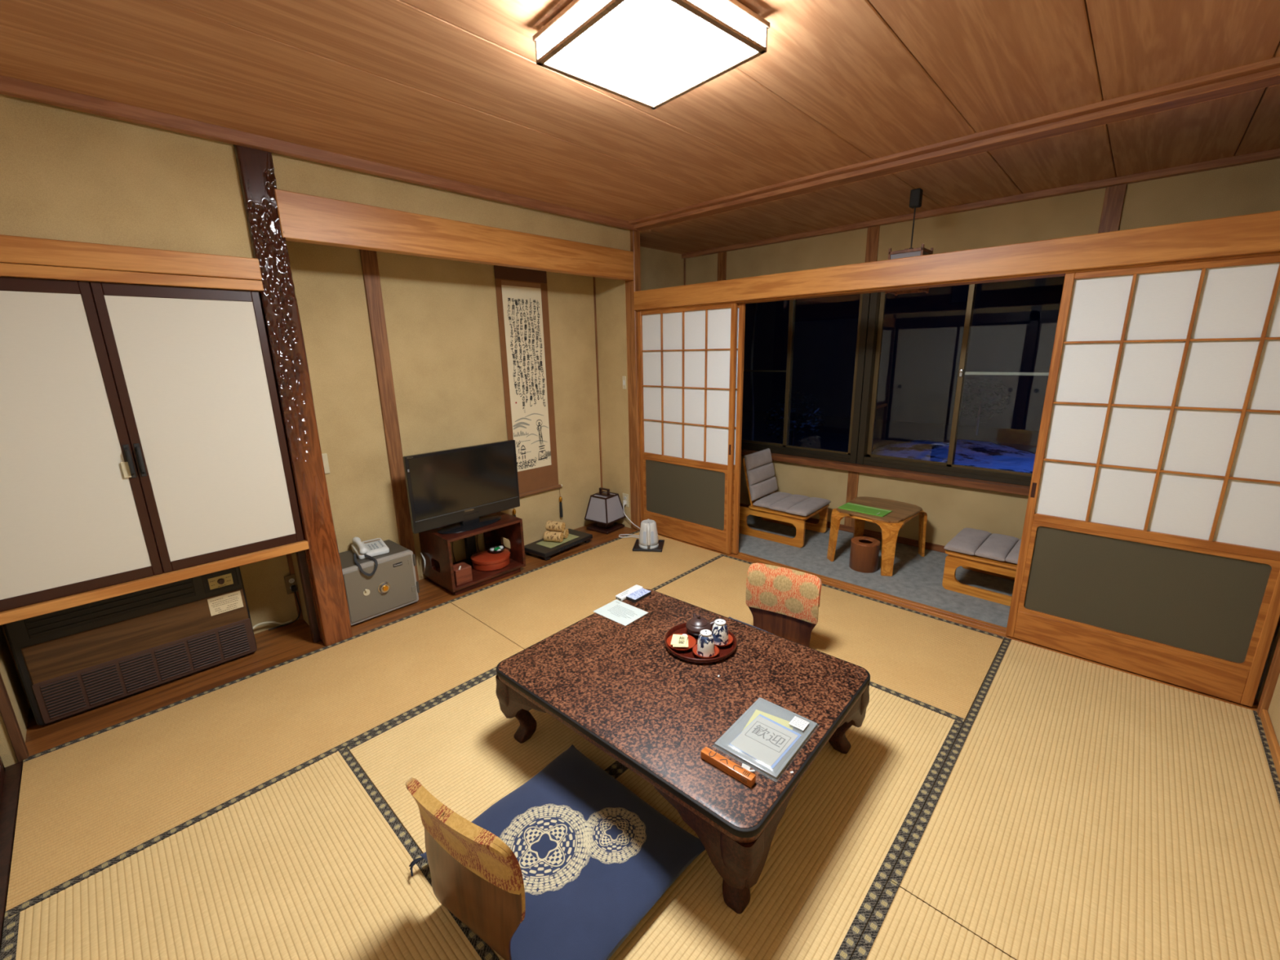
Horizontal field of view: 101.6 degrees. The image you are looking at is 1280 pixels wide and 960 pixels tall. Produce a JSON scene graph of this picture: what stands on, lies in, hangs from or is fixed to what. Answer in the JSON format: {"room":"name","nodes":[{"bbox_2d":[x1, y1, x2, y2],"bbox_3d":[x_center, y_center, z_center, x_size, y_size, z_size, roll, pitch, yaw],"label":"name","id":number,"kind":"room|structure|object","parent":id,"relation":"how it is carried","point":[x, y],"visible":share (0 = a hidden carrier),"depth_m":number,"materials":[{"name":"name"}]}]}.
{"room":"japanese inn room","nodes":[
{"label":"japanese inn room","id":0,"kind":"room"},
{"bbox_2d":[0,761,22,951],"bbox_3d":[-1.152,1.393,0.811,3.540,0.048,0.118,12,19,42],"label":"trim","id":1,"kind":"structure","parent":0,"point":[9,802],"depth_m":1.75,"materials":[{"name":"brown wood"}]},
{"bbox_2d":[0,625,29,767],"bbox_3d":[-2.622,-0.115,1.876,0.460,2.580,0.070,12,19,42],"label":"wall","id":2,"kind":"structure","parent":0,"point":[8,671],"depth_m":2.15,"materials":[{"name":"beige paint"}]},
{"bbox_2d":[0,93,253,257],"bbox_3d":[-2.111,-1.149,1.919,0.035,0.530,1.075,12,19,42],"label":"wall","id":3,"kind":"structure","parent":0,"point":[66,174],"depth_m":2.00,"materials":[{"name":"beige paint"}]},
{"bbox_2d":[0,755,5,800],"bbox_3d":[-2.122,0.295,1.470,0.865,1.800,0.026,12,19,42],"label":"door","id":4,"kind":"structure","parent":3,"relation":"in","point":[2,769],"depth_m":1.93,"materials":[{"name":"wood"}]},
{"bbox_2d":[0,672,28,762],"bbox_3d":[-2.436,-0.071,1.758,0.042,2.394,0.026,12,19,42],"label":"trim","id":5,"kind":"structure","parent":3,"relation":"attached to","point":[6,711],"depth_m":2.00,"materials":[{"name":"brown wood"}]},
{"bbox_2d":[0,234,262,280],"bbox_3d":[-2.085,-0.846,1.973,0.052,0.090,1.075,12,19,42],"label":"trim","id":6,"kind":"structure","parent":3,"relation":"attached to","point":[13,249],"depth_m":2.02,"materials":[{"name":"brown wood"}]},
{"bbox_2d":[0,262,263,291],"bbox_3d":[-2.090,-0.781,1.996,0.054,0.043,1.075,12,19,42],"label":"trim","id":7,"kind":"structure","parent":3,"relation":"attached to","point":[17,270],"depth_m":2.04,"materials":[{"name":"brown wood"}]},
{"bbox_2d":[233,144,352,646],"bbox_3d":[-1.697,-0.315,2.585,0.131,2.436,0.138,12,19,42],"label":"wooden pillar","id":8,"kind":"structure","parent":3,"relation":"attached to","point":[279,305],"depth_m":2.51,"materials":[{"name":"brown wood"}]},
{"bbox_2d":[0,75,636,231],"bbox_3d":[-1.270,-1.564,2.648,0.042,0.049,3.610,12,19,42],"label":"trim","id":9,"kind":"structure","parent":3,"relation":"attached to","point":[11,86],"depth_m":2.24,"materials":[{"name":"brown wood"}]},
{"bbox_2d":[291,552,309,625],"bbox_3d":[-1.868,-0.322,2.742,0.340,2.540,0.110,12,19,42],"label":"wall","id":10,"kind":"structure","parent":0,"point":[293,554],"depth_m":2.99,"materials":[{"name":"beige paint"}]},
{"bbox_2d":[0,275,303,612],"bbox_3d":[-2.076,-0.176,2.135,0.048,1.199,1.055,12,19,42],"label":"door","id":11,"kind":"structure","parent":10,"relation":"in","point":[192,367],"depth_m":2.13,"materials":[{"name":"paper"}]},
{"bbox_2d":[120,462,131,478],"bbox_3d":[-2.104,-0.042,2.136,0.006,0.065,0.022,12,19,42],"label":"paper tag","id":12,"kind":"object","parent":11,"relation":"attached to","point":[125,467],"visible":1,"depth_m":2.13,"materials":[{"name":"beige paper"}]},
{"bbox_2d":[0,539,309,625],"bbox_3d":[-2.072,0.425,2.294,0.066,0.042,1.070,12,19,42],"label":"trim","id":13,"kind":"structure","parent":10,"relation":"attached to","point":[7,616],"depth_m":2.21,"materials":[{"name":"brown wood"}]},
{"bbox_2d":[295,550,320,643],"bbox_3d":[-1.765,0.604,2.783,0.045,0.560,0.043,12,19,42],"label":"trim","id":14,"kind":"structure","parent":10,"relation":"attached to","point":[300,555],"depth_m":2.77,"materials":[{"name":"brown wood"}]},
{"bbox_2d":[0,240,600,707],"bbox_3d":[-1.578,-0.489,3.317,0.065,2.580,3.630,12,19,42],"label":"wall","id":15,"kind":"structure","parent":0,"point":[441,315],"depth_m":3.37,"materials":[{"name":"beige paint"}]},
{"bbox_2d":[284,573,298,594],"bbox_3d":[-2.006,0.599,3.009,0.009,0.112,0.064,12,19,42],"label":"wall outlet","id":16,"kind":"object","parent":15,"relation":"attached to","point":[291,580],"visible":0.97,"depth_m":3.00,"materials":[{"name":"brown plastic"}]},
{"bbox_2d":[268,585,300,630],"bbox_3d":[-2.041,0.730,2.980,0.168,0.226,0.031,-14,19,-41],"label":"power cord","id":17,"kind":"object","parent":16,"relation":"attached to","point":[293,588],"visible":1,"depth_m":3.00,"materials":[{"name":"black plastic"}]},
{"bbox_2d":[286,553,303,620],"bbox_3d":[-2.009,0.550,3.018,0.021,0.560,0.021,12,19,42],"label":"trim","id":18,"kind":"structure","parent":15,"relation":"attached to","point":[291,566],"depth_m":3.01,"materials":[{"name":"brown wood"}]},
{"bbox_2d":[321,453,329,474],"bbox_3d":[-1.845,-0.096,3.056,0.012,0.120,0.036,12,19,42],"label":"switch","id":19,"kind":"object","parent":15,"relation":"attached to","point":[325,459],"visible":0.58,"depth_m":3.05,"materials":[{"name":"beige plastic"}]},
{"bbox_2d":[359,248,418,581],"bbox_3d":[-1.572,-0.418,3.277,0.019,2.300,0.089,12,19,42],"label":"trim","id":20,"kind":"structure","parent":15,"relation":"attached to","point":[369,261],"depth_m":3.24,"materials":[{"name":"brown wood"}]},
{"bbox_2d":[493,265,563,517],"bbox_3d":[-0.840,-0.611,4.015,0.038,1.985,0.512,12,19,42],"label":"scroll","id":21,"kind":"object","parent":15,"relation":"attached to","point":[522,294],"visible":0.95,"depth_m":3.98,"materials":[{"name":"beige paper"}]},
{"bbox_2d":[501,284,551,471],"bbox_3d":[-0.854,-0.754,3.984,0.002,1.362,0.340,12,19,42],"label":"painting","id":22,"kind":"object","parent":21,"relation":"attached to","point":[522,306],"depth_m":3.97,"materials":[{"name":"paper"}]},
{"bbox_2d":[592,276,603,491],"bbox_3d":[-0.361,-0.749,4.528,0.013,2.300,0.012,12,19,42],"label":"trim","id":23,"kind":"structure","parent":15,"relation":"attached to","point":[594,291],"depth_m":4.50,"materials":[{"name":"brown wood"}]},
{"bbox_2d":[271,152,630,251],"bbox_3d":[-0.881,-1.635,3.159,0.035,0.225,2.320,12,19,42],"label":"wall","id":24,"kind":"structure","parent":0,"point":[291,174],"depth_m":2.86,"materials":[{"name":"beige paint"}]},
{"bbox_2d":[595,276,631,528],"bbox_3d":[-0.211,-0.771,4.441,0.370,2.540,0.080,12,19,42],"label":"wall","id":25,"kind":"structure","parent":0,"point":[611,301],"depth_m":4.39,"materials":[{"name":"beige paint"}]},
{"bbox_2d":[274,188,634,280],"bbox_3d":[-0.867,-1.428,3.200,0.074,0.202,2.320,12,19,42],"label":"wooden beam","id":26,"kind":"structure","parent":25,"relation":"attached to","point":[304,218],"depth_m":2.87,"materials":[{"name":"brown wood"}]},
{"bbox_2d":[622,376,626,389],"bbox_3d":[-0.130,-0.801,4.291,0.040,0.104,0.009,12,19,42],"label":"light switch","id":27,"kind":"object","parent":25,"relation":"attached to","point":[624,378],"visible":1,"depth_m":4.29,"materials":[{"name":"beige plastic"}]},
{"bbox_2d":[622,493,628,506],"bbox_3d":[-0.126,0.175,4.545,0.070,0.116,0.009,12,19,42],"label":"wall outlet","id":28,"kind":"object","parent":25,"relation":"attached to","point":[625,496],"visible":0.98,"depth_m":4.53,"materials":[{"name":"beige plastic"}]},
{"bbox_2d":[625,230,641,530],"bbox_3d":[-0.040,-0.737,4.287,0.103,2.420,0.075,12,19,42],"label":"trim","id":29,"kind":"structure","parent":25,"relation":"attached to","point":[632,286],"depth_m":4.24,"materials":[{"name":"brown wood"}]},
{"bbox_2d":[637,302,737,554],"bbox_3d":[0.334,-0.385,4.019,0.905,1.805,0.030,12,19,42],"label":"door","id":30,"kind":"structure","parent":25,"relation":"in","point":[687,355],"depth_m":3.98,"materials":[{"name":"white paper"}]},
{"bbox_2d":[731,302,745,554],"bbox_3d":[0.389,-0.387,4.023,0.905,1.805,0.028,12,19,42],"label":"door","id":31,"kind":"structure","parent":25,"relation":"in","point":[740,306],"depth_m":3.71,"materials":[{"name":"brown wood"}]},
{"bbox_2d":[0,522,1279,959],"bbox_3d":[-0.055,1.032,2.248,4.070,0.081,3.660,12,19,42],"label":"floor","id":32,"kind":"structure","parent":0,"point":[993,797],"depth_m":1.79,"materials":[{"name":"beige wicker"}]},
{"bbox_2d":[2,566,257,725],"bbox_3d":[-2.330,0.702,2.464,0.226,0.527,0.783,12,19,42],"label":"heater","id":33,"kind":"object","parent":32,"relation":"on","point":[74,660],"visible":0.91,"depth_m":2.36,"materials":[{"name":"wood"}]},
{"bbox_2d":[31,617,257,723],"bbox_3d":[-2.260,0.870,2.443,0.006,0.188,0.746,12,19,42],"label":"grille","id":34,"kind":"object","parent":33,"relation":"attached to","point":[60,695],"depth_m":2.39,"materials":[{"name":"brown wood"}]},
{"bbox_2d":[210,593,239,612],"bbox_3d":[-2.060,0.615,2.595,0.001,0.068,0.110,12,19,42],"label":"print","id":35,"kind":"object","parent":33,"relation":"attached to","point":[223,602],"depth_m":2.59},
{"bbox_2d":[252,619,292,629],"bbox_3d":[-2.089,0.817,2.955,0.017,0.067,0.212,7,16,31],"label":"hose","id":36,"kind":"object","parent":32,"relation":"on","point":[289,621],"visible":0.89,"depth_m":2.95,"materials":[{"name":"beige plastic"}]},
{"bbox_2d":[338,539,419,625],"bbox_3d":[-1.626,0.615,3.172,0.357,0.347,0.418,11,18,40],"label":"safe","id":37,"kind":"object","parent":32,"relation":"on","point":[393,585],"visible":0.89,"depth_m":3.07,"materials":[{"name":"grey paint"}]},
{"bbox_2d":[351,537,389,576],"bbox_3d":[-1.614,0.438,3.119,0.205,0.154,0.342,-12,18,-38],"label":"telephone","id":38,"kind":"object","parent":37,"relation":"on","point":[369,548],"visible":1,"depth_m":3.12,"materials":[{"name":"white plastic"}]},
{"bbox_2d":[418,511,525,595],"bbox_3d":[-1.151,0.478,3.610,0.410,0.386,0.552,12,19,42],"label":"stand","id":39,"kind":"object","parent":32,"relation":"on","point":[436,549],"visible":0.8,"depth_m":3.51,"materials":[{"name":"brown wood"}]},
{"bbox_2d":[420,552,425,573],"bbox_3d":[-1.460,0.575,3.522,0.012,0.158,0.091,-11,17,-35],"label":"cable loop","id":40,"kind":"object","parent":39,"relation":"attached to","point":[420,553],"visible":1,"depth_m":3.50,"materials":[{"name":"plastic"}]},
{"bbox_2d":[402,439,519,533],"bbox_3d":[-1.144,0.045,3.450,0.210,0.530,0.772,12,19,42],"label":"television","id":41,"kind":"object","parent":39,"relation":"on","point":[454,488],"visible":1,"depth_m":3.40,"materials":[{"name":"grey plastic"}]},
{"bbox_2d":[453,561,472,586],"bbox_3d":[-1.179,0.615,3.421,0.110,0.105,0.112,12,19,42],"label":"wooden box","id":42,"kind":"object","parent":39,"relation":"on","point":[464,575],"visible":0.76,"depth_m":3.38,"materials":[{"name":"brown wood"}]},
{"bbox_2d":[464,535,476,560],"bbox_3d":[-1.224,0.471,3.766,0.040,0.220,0.068,12,19,42],"label":"router","id":43,"kind":"object","parent":39,"relation":"on","point":[469,542],"visible":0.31,"depth_m":3.75,"materials":[{"name":"black plastic"}]},
{"bbox_2d":[470,547,510,571],"bbox_3d":[-1.055,0.555,3.692,0.274,0.086,0.274,12,19,42],"label":"box","id":44,"kind":"object","parent":39,"relation":"in","point":[482,560],"visible":0.93,"depth_m":3.60,"materials":[{"name":"wood"}]},
{"bbox_2d":[488,545,504,553],"bbox_3d":[-1.016,0.491,3.698,0.111,0.037,0.112,12,19,42],"label":"dish","id":45,"kind":"object","parent":44,"relation":"on","point":[495,549],"visible":1,"depth_m":3.68,"materials":[{"name":"white ceramic"}]},
{"bbox_2d":[408,744,705,959],"bbox_3d":[-0.222,1.111,1.568,0.664,0.066,0.679,11,18,41],"label":"floor cushion","id":46,"kind":"object","parent":32,"relation":"on","point":[594,858],"visible":0.7,"depth_m":1.52,"materials":[{"name":"fabric"}]},
{"bbox_2d":[404,777,525,959],"bbox_3d":[-0.329,0.954,1.493,0.378,0.442,0.515,8,16,33],"label":"chair","id":47,"kind":"object","parent":46,"relation":"on","point":[476,876],"visible":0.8,"depth_m":1.27,"materials":[{"name":"brown wood"}]},
{"bbox_2d":[524,528,592,560],"bbox_3d":[-0.647,0.505,4.130,0.275,0.065,0.520,9,17,36],"label":"display stand","id":48,"kind":"object","parent":32,"relation":"on","point":[540,548],"visible":0.85,"depth_m":4.04,"materials":[{"name":"black wood"}]},
{"bbox_2d":[543,530,564,542],"bbox_3d":[-0.676,0.443,4.082,0.140,0.080,0.080,3,14,14],"label":"birch log","id":49,"kind":"object","parent":48,"relation":"on","point":[554,536],"visible":1,"depth_m":4.05,"materials":[{"name":"beige wood"}]},
{"bbox_2d":[548,528,568,538],"bbox_3d":[-0.649,0.421,4.167,0.140,0.080,0.080,3,14,17],"label":"birch log","id":50,"kind":"object","parent":48,"relation":"on","point":[566,532],"visible":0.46,"depth_m":4.14,"materials":[{"name":"beige wood"}]},
{"bbox_2d":[545,520,565,532],"bbox_3d":[-0.666,0.364,4.108,0.140,0.080,0.080,4,15,19],"label":"birch log","id":51,"kind":"object","parent":50,"relation":"on","point":[553,526],"visible":1,"depth_m":4.08,"materials":[{"name":"beige wood"}]},
{"bbox_2d":[584,487,626,534],"bbox_3d":[-0.304,0.247,4.535,0.260,0.360,0.260,9,17,35],"label":"paper lantern","id":52,"kind":"object","parent":32,"relation":"on","point":[604,508],"visible":1,"depth_m":4.48,"materials":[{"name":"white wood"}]},
{"bbox_2d":[618,500,658,548],"bbox_3d":[-0.027,0.364,4.283,0.211,0.245,0.614,-10,17,-33],"label":"electric kettle","id":53,"kind":"object","parent":32,"relation":"on","point":[648,534],"visible":1,"depth_m":4.05,"materials":[{"name":"white plastic"}]},
{"bbox_2d":[632,538,664,551],"bbox_3d":[0.069,0.517,4.129,0.230,0.018,0.230,1,14,8],"label":"tray","id":54,"kind":"object","parent":32,"relation":"on","point":[636,547],"visible":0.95,"depth_m":4.07,"materials":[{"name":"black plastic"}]},
{"bbox_2d":[495,588,870,914],"bbox_3d":[0.151,0.874,2.018,1.135,0.330,0.910,11,18,40],"label":"table","id":55,"kind":"object","parent":32,"relation":"on","point":[618,686],"visible":0.94,"depth_m":1.81,"materials":[{"name":"paint"}]},
{"bbox_2d":[593,599,648,626],"bbox_3d":[-0.090,0.610,2.413,0.206,0.001,0.156,11,18,40],"label":"notice sheet","id":56,"kind":"object","parent":55,"relation":"on","point":[619,611],"visible":1,"depth_m":2.41,"materials":[{"name":"white paper"}]},
{"bbox_2d":[609,601,635,618],"bbox_3d":[-0.085,0.607,2.424,0.163,0.001,0.095,11,18,40],"label":"print","id":57,"kind":"object","parent":56,"relation":"on","point":[619,610],"depth_m":2.42,"materials":[{"name":"grey paper"}]},
{"bbox_2d":[615,584,643,600],"bbox_3d":[-0.052,0.558,2.586,0.046,0.019,0.160,10,18,39],"label":"remote control","id":58,"kind":"object","parent":55,"relation":"on","point":[622,596],"visible":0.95,"depth_m":2.57,"materials":[{"name":"white plastic"}]},
{"bbox_2d":[626,587,651,602],"bbox_3d":[-0.007,0.565,2.560,0.062,0.017,0.120,11,18,40],"label":"matchbox","id":59,"kind":"object","parent":55,"relation":"on","point":[641,593],"visible":1,"depth_m":2.55},
{"bbox_2d":[664,622,737,663],"bbox_3d":[0.246,0.661,2.132,0.294,0.024,0.294,12,19,42],"label":"round tray","id":60,"kind":"object","parent":55,"relation":"on","point":[725,652],"visible":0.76,"depth_m":2.07,"materials":[{"name":"red paint"}]},
{"bbox_2d":[666,633,696,651],"bbox_3d":[0.168,0.664,2.121,0.121,0.018,0.121,12,19,42],"label":"saucer","id":61,"kind":"object","parent":60,"relation":"on","point":[691,641],"visible":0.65,"depth_m":2.12,"materials":[{"name":"wood"}]},
{"bbox_2d":[670,634,688,647],"bbox_3d":[0.163,0.654,2.116,0.072,0.015,0.083,1,14,9],"label":"packet","id":62,"kind":"object","parent":61,"relation":"on","point":[677,640],"visible":1,"depth_m":2.11,"materials":[{"name":"beige paper"}]},
{"bbox_2d":[685,613,721,636],"bbox_3d":[0.266,0.608,2.201,0.142,0.084,0.121,6,15,26],"label":"teapot","id":63,"kind":"object","parent":60,"relation":"on","point":[695,624],"visible":0.91,"depth_m":2.18,"materials":[{"name":"ceramic"}]},
{"bbox_2d":[692,644,719,658],"bbox_3d":[0.259,0.678,2.058,0.104,0.018,0.104,12,19,42],"label":"saucer","id":64,"kind":"object","parent":60,"relation":"on","point":[695,647],"visible":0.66,"depth_m":2.05,"materials":[{"name":"wood"}]},
{"bbox_2d":[696,629,715,657],"bbox_3d":[0.258,0.637,2.047,0.071,0.088,0.071,6,15,25],"label":"teacup","id":65,"kind":"object","parent":64,"relation":"on","point":[705,642],"visible":1,"depth_m":2.02,"materials":[{"name":"white ceramic"}]},
{"bbox_2d":[714,633,733,646],"bbox_3d":[0.329,0.656,2.138,0.104,0.018,0.104,12,19,42],"label":"saucer","id":66,"kind":"object","parent":60,"relation":"on","point":[730,637],"visible":0.34,"depth_m":2.12,"materials":[{"name":"wood"}]},
{"bbox_2d":[711,618,728,644],"bbox_3d":[0.326,0.616,2.126,0.071,0.088,0.071,5,15,25],"label":"teacup","id":67,"kind":"object","parent":66,"relation":"on","point":[719,630],"visible":0.94,"depth_m":2.10,"materials":[{"name":"white ceramic"}]},
{"bbox_2d":[700,746,755,787],"bbox_3d":[0.259,0.816,1.502,0.168,0.031,0.057,11,18,40],"label":"key holder","id":68,"kind":"object","parent":55,"relation":"on","point":[743,774],"visible":1,"depth_m":1.48,"materials":[{"name":"brown wood"}]},
{"bbox_2d":[714,697,817,779],"bbox_3d":[0.395,0.786,1.621,0.212,0.022,0.296,11,18,40],"label":"folder","id":69,"kind":"object","parent":55,"relation":"on","point":[768,735],"visible":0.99,"depth_m":1.60,"materials":[{"name":"grey plastic"}]},
{"bbox_2d":[746,563,822,647],"bbox_3d":[0.611,0.698,2.509,0.377,0.419,0.515,8,17,33],"label":"chair","id":70,"kind":"object","parent":32,"relation":"on","point":[784,602],"visible":0.7,"depth_m":2.66,"materials":[{"name":"orange fabric"}]},
{"bbox_2d":[728,616,773,634],"bbox_3d":[0.527,0.868,2.499,0.639,0.066,0.602,12,19,42],"label":"floor cushion","id":71,"kind":"object","parent":70,"relation":"on","point":[729,616],"visible":0.05,"depth_m":2.81,"materials":[{"name":"fabric"}]},
{"bbox_2d":[0,0,1279,221],"bbox_3d":[-0.126,-1.394,1.631,4.120,0.070,3.720,12,19,42],"label":"ceiling","id":72,"kind":"structure","parent":0,"point":[453,90],"depth_m":1.82,"materials":[{"name":"brown wood"}]},
{"bbox_2d":[532,0,769,109],"bbox_3d":[0.028,-1.280,1.513,0.487,0.100,0.487,-13,18,-40],"label":"ceiling lamp","id":73,"kind":"object","parent":72,"relation":"attached to","point":[651,54],"visible":1,"depth_m":1.47,"materials":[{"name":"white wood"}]},
{"bbox_2d":[640,246,684,290],"bbox_3d":[0.096,-0.885,4.960,0.070,2.500,1.115,12,19,42],"label":"wall","id":74,"kind":"structure","parent":0,"point":[660,268],"depth_m":4.77,"materials":[{"name":"beige paint"}]},
{"bbox_2d":[684,258,685,284],"bbox_3d":[0.448,-1.000,5.255,0.015,2.310,0.014,12,19,42],"label":"trim","id":75,"kind":"structure","parent":74,"relation":"attached to","point":[684,259],"depth_m":5.00,"materials":[{"name":"brown wood"}]},
{"bbox_2d":[639,84,1279,253],"bbox_3d":[1.671,-1.764,3.187,4.450,0.062,1.130,12,19,42],"label":"ceiling","id":76,"kind":"structure","parent":0,"point":[1247,122],"depth_m":2.75,"materials":[{"name":"brown wood"}]},
{"bbox_2d":[884,187,933,295],"bbox_3d":[1.624,-1.418,3.119,0.192,0.575,0.192,12,19,42],"label":"pendant lantern","id":77,"kind":"object","parent":76,"relation":"hanging from","point":[916,195],"visible":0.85,"depth_m":3.07,"materials":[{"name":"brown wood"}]},
{"bbox_2d":[685,158,1279,284],"bbox_3d":[2.045,-1.667,3.594,4.420,0.400,0.080,12,19,42],"label":"wall","id":78,"kind":"structure","parent":0,"point":[1254,188],"depth_m":3.21,"materials":[{"name":"beige paint"}]},
{"bbox_2d":[717,183,1127,546],"bbox_3d":[2.046,-0.613,3.833,4.420,2.440,0.135,12,19,42],"label":"wall","id":79,"kind":"structure","parent":78,"relation":"in","point":[950,509],"depth_m":3.92,"materials":[{"name":"beige paint"}]},
{"bbox_2d":[741,293,870,463],"bbox_3d":[1.304,-0.930,4.569,1.320,1.420,0.105,12,19,42],"label":"window","id":80,"kind":"structure","parent":79,"relation":"on","point":[851,456],"depth_m":4.41,"materials":[{"name":"metal"}]},
{"bbox_2d":[856,284,1048,486],"bbox_3d":[2.269,-0.730,3.685,1.317,1.420,0.105,12,19,42],"label":"window","id":81,"kind":"structure","parent":79,"relation":"on","point":[877,300],"depth_m":3.94,"materials":[{"name":"metal"}]},
{"bbox_2d":[739,502,1279,626],"bbox_3d":[2.058,0.474,4.084,4.370,0.050,0.016,12,19,42],"label":"baseboard","id":82,"kind":"structure","parent":79,"relation":"attached to","point":[931,546],"depth_m":4.19,"materials":[{"name":"brown wood"}]},
{"bbox_2d":[681,148,1279,258],"bbox_3d":[2.001,-1.802,3.516,4.420,0.038,0.050,12,19,42],"label":"trim","id":83,"kind":"structure","parent":78,"relation":"attached to","point":[1272,154],"depth_m":3.16,"materials":[{"name":"brown wood"}]},
{"bbox_2d":[738,515,1279,698],"bbox_3d":[1.731,0.625,3.768,4.420,0.079,1.000,12,19,42],"label":"floor","id":84,"kind":"structure","parent":0,"point":[917,578],"depth_m":3.58,"materials":[{"name":"grey carpet"}]},
{"bbox_2d":[738,448,831,547],"bbox_3d":[1.184,0.121,4.301,0.610,0.664,0.490,11,18,40],"label":"chair","id":85,"kind":"object","parent":84,"relation":"on","point":[782,508],"visible":1,"depth_m":4.26,"materials":[{"name":"grey fabric"}]},
{"bbox_2d":[848,536,880,573],"bbox_3d":[1.562,0.517,3.632,0.188,0.199,0.188,12,19,42],"label":"waste bin","id":86,"kind":"object","parent":84,"relation":"on","point":[864,550],"visible":1,"depth_m":3.57,"materials":[{"name":"brown wood"}]},
{"bbox_2d":[826,496,927,576],"bbox_3d":[1.722,0.383,3.806,0.612,0.372,0.532,-14,19,-42],"label":"table","id":87,"kind":"object","parent":84,"relation":"on","point":[890,524],"visible":0.97,"depth_m":3.70,"materials":[{"name":"brown wood"}]},
{"bbox_2d":[838,502,892,516],"bbox_3d":[1.603,0.210,3.723,0.316,0.006,0.170,12,19,44],"label":"folder","id":88,"kind":"object","parent":87,"relation":"on","point":[848,506],"visible":1,"depth_m":3.71,"materials":[{"name":"green plastic"}]},
{"bbox_2d":[942,528,1021,606],"bbox_3d":[2.284,0.369,3.206,0.610,0.664,0.490,12,19,43],"label":"chair","id":89,"kind":"object","parent":84,"relation":"on","point":[973,549],"visible":0.38,"depth_m":3.21,"materials":[{"name":"brown wood"}]},
{"bbox_2d":[1257,626,1279,702],"bbox_3d":[2.759,-0.150,1.774,0.450,2.500,0.115,12,19,42],"label":"wall","id":90,"kind":"structure","parent":0,"point":[1278,632],"depth_m":2.19,"materials":[{"name":"beige paint"}]},
{"bbox_2d":[628,53,1279,231],"bbox_3d":[1.248,-1.651,2.758,3.540,0.062,0.107,12,19,42],"label":"trim","id":91,"kind":"structure","parent":90,"relation":"attached to","point":[1269,77],"depth_m":2.34,"materials":[{"name":"brown wood"}]},
{"bbox_2d":[633,210,1279,310],"bbox_3d":[1.247,-1.127,2.883,3.530,0.138,0.027,12,19,42],"label":"wooden beam","id":92,"kind":"structure","parent":90,"relation":"attached to","point":[1258,233],"depth_m":2.42,"materials":[{"name":"brown wood"}]},
{"bbox_2d":[657,533,1258,711],"bbox_3d":[1.329,0.710,3.387,3.530,0.050,0.119,12,19,42],"label":"trim","id":93,"kind":"structure","parent":90,"relation":"attached to","point":[940,613],"depth_m":3.04,"materials":[{"name":"brown wood"}]},
{"bbox_2d":[636,251,1279,311],"bbox_3d":[1.304,-1.094,2.952,3.530,0.057,0.134,12,19,42],"label":"trim","id":94,"kind":"structure","parent":90,"relation":"attached to","point":[1061,273],"depth_m":2.61,"materials":[{"name":"brown wood"}]},
{"bbox_2d":[1005,254,1279,706],"bbox_3d":[2.244,0.010,2.269,0.865,1.805,0.030,12,19,42],"label":"door","id":95,"kind":"structure","parent":90,"relation":"in","point":[1150,543],"depth_m":2.26,"materials":[{"name":"white paper"}]},
{"bbox_2d":[1267,673,1279,746],"bbox_3d":[1.347,0.134,0.563,0.085,2.580,3.620,12,19,42],"label":"wall","id":96,"kind":"structure","parent":0,"point":[1273,710],"depth_m":2.04,"materials":[{"name":"beige paint"}]},
{"bbox_2d":[1256,635,1279,716],"bbox_3d":[2.542,-0.186,1.854,0.045,2.420,0.045,12,19,42],"label":"trim","id":97,"kind":"structure","parent":96,"relation":"attached to","point":[1274,669],"depth_m":2.10,"materials":[{"name":"brown wood"}]},
{"bbox_2d":[1259,709,1279,782],"bbox_3d":[1.343,1.288,0.894,0.015,0.060,3.550,12,19,42],"label":"baseboard","id":98,"kind":"structure","parent":96,"relation":"attached to","point":[1269,732],"depth_m":1.98,"materials":[{"name":"brown wood"}]},
{"label":"outside","id":99,"kind":"structure","parent":0,"visible":0},
{"bbox_2d":[741,409,1039,453],"bbox_3d":[6.759,-0.899,11.592,18.000,0.150,17.240,12,19,42],"label":"ground","id":100,"kind":"structure","parent":99,"point":[834,436],"depth_m":12.06,"materials":[{"name":"soil"}]},
{"bbox_2d":[762,390,825,447],"bbox_3d":[2.677,-0.927,9.066,1.059,1.266,1.080,12,19,42],"label":"shrub","id":101,"kind":"object","parent":100,"relation":"on","point":[793,421],"visible":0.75,"depth_m":8.93,"materials":[{"name":"green plant"}]},
{"bbox_2d":[742,275,1065,431],"bbox_3d":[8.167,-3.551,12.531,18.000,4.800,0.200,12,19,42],"label":"window","id":102,"kind":"structure","parent":100,"relation":"on","point":[1014,325],"depth_m":13.40,"materials":[{"name":"glass"}]},
{"bbox_2d":[871,438,1035,473],"bbox_3d":[5.340,-0.145,8.171,3.478,0.115,6.811,6,15,26],"label":"snow","id":103,"kind":"object","parent":100,"relation":"on","point":[988,455],"visible":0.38,"depth_m":9.30,"materials":[{"name":"snow"}]},
{"bbox_2d":[954,375,1010,435],"bbox_3d":[7.466,-1.636,11.454,1.055,1.326,1.073,12,19,42],"label":"shrub","id":104,"kind":"object","parent":100,"relation":"on","point":[1002,400],"visible":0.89,"depth_m":11.37,"materials":[{"name":"green plant"}]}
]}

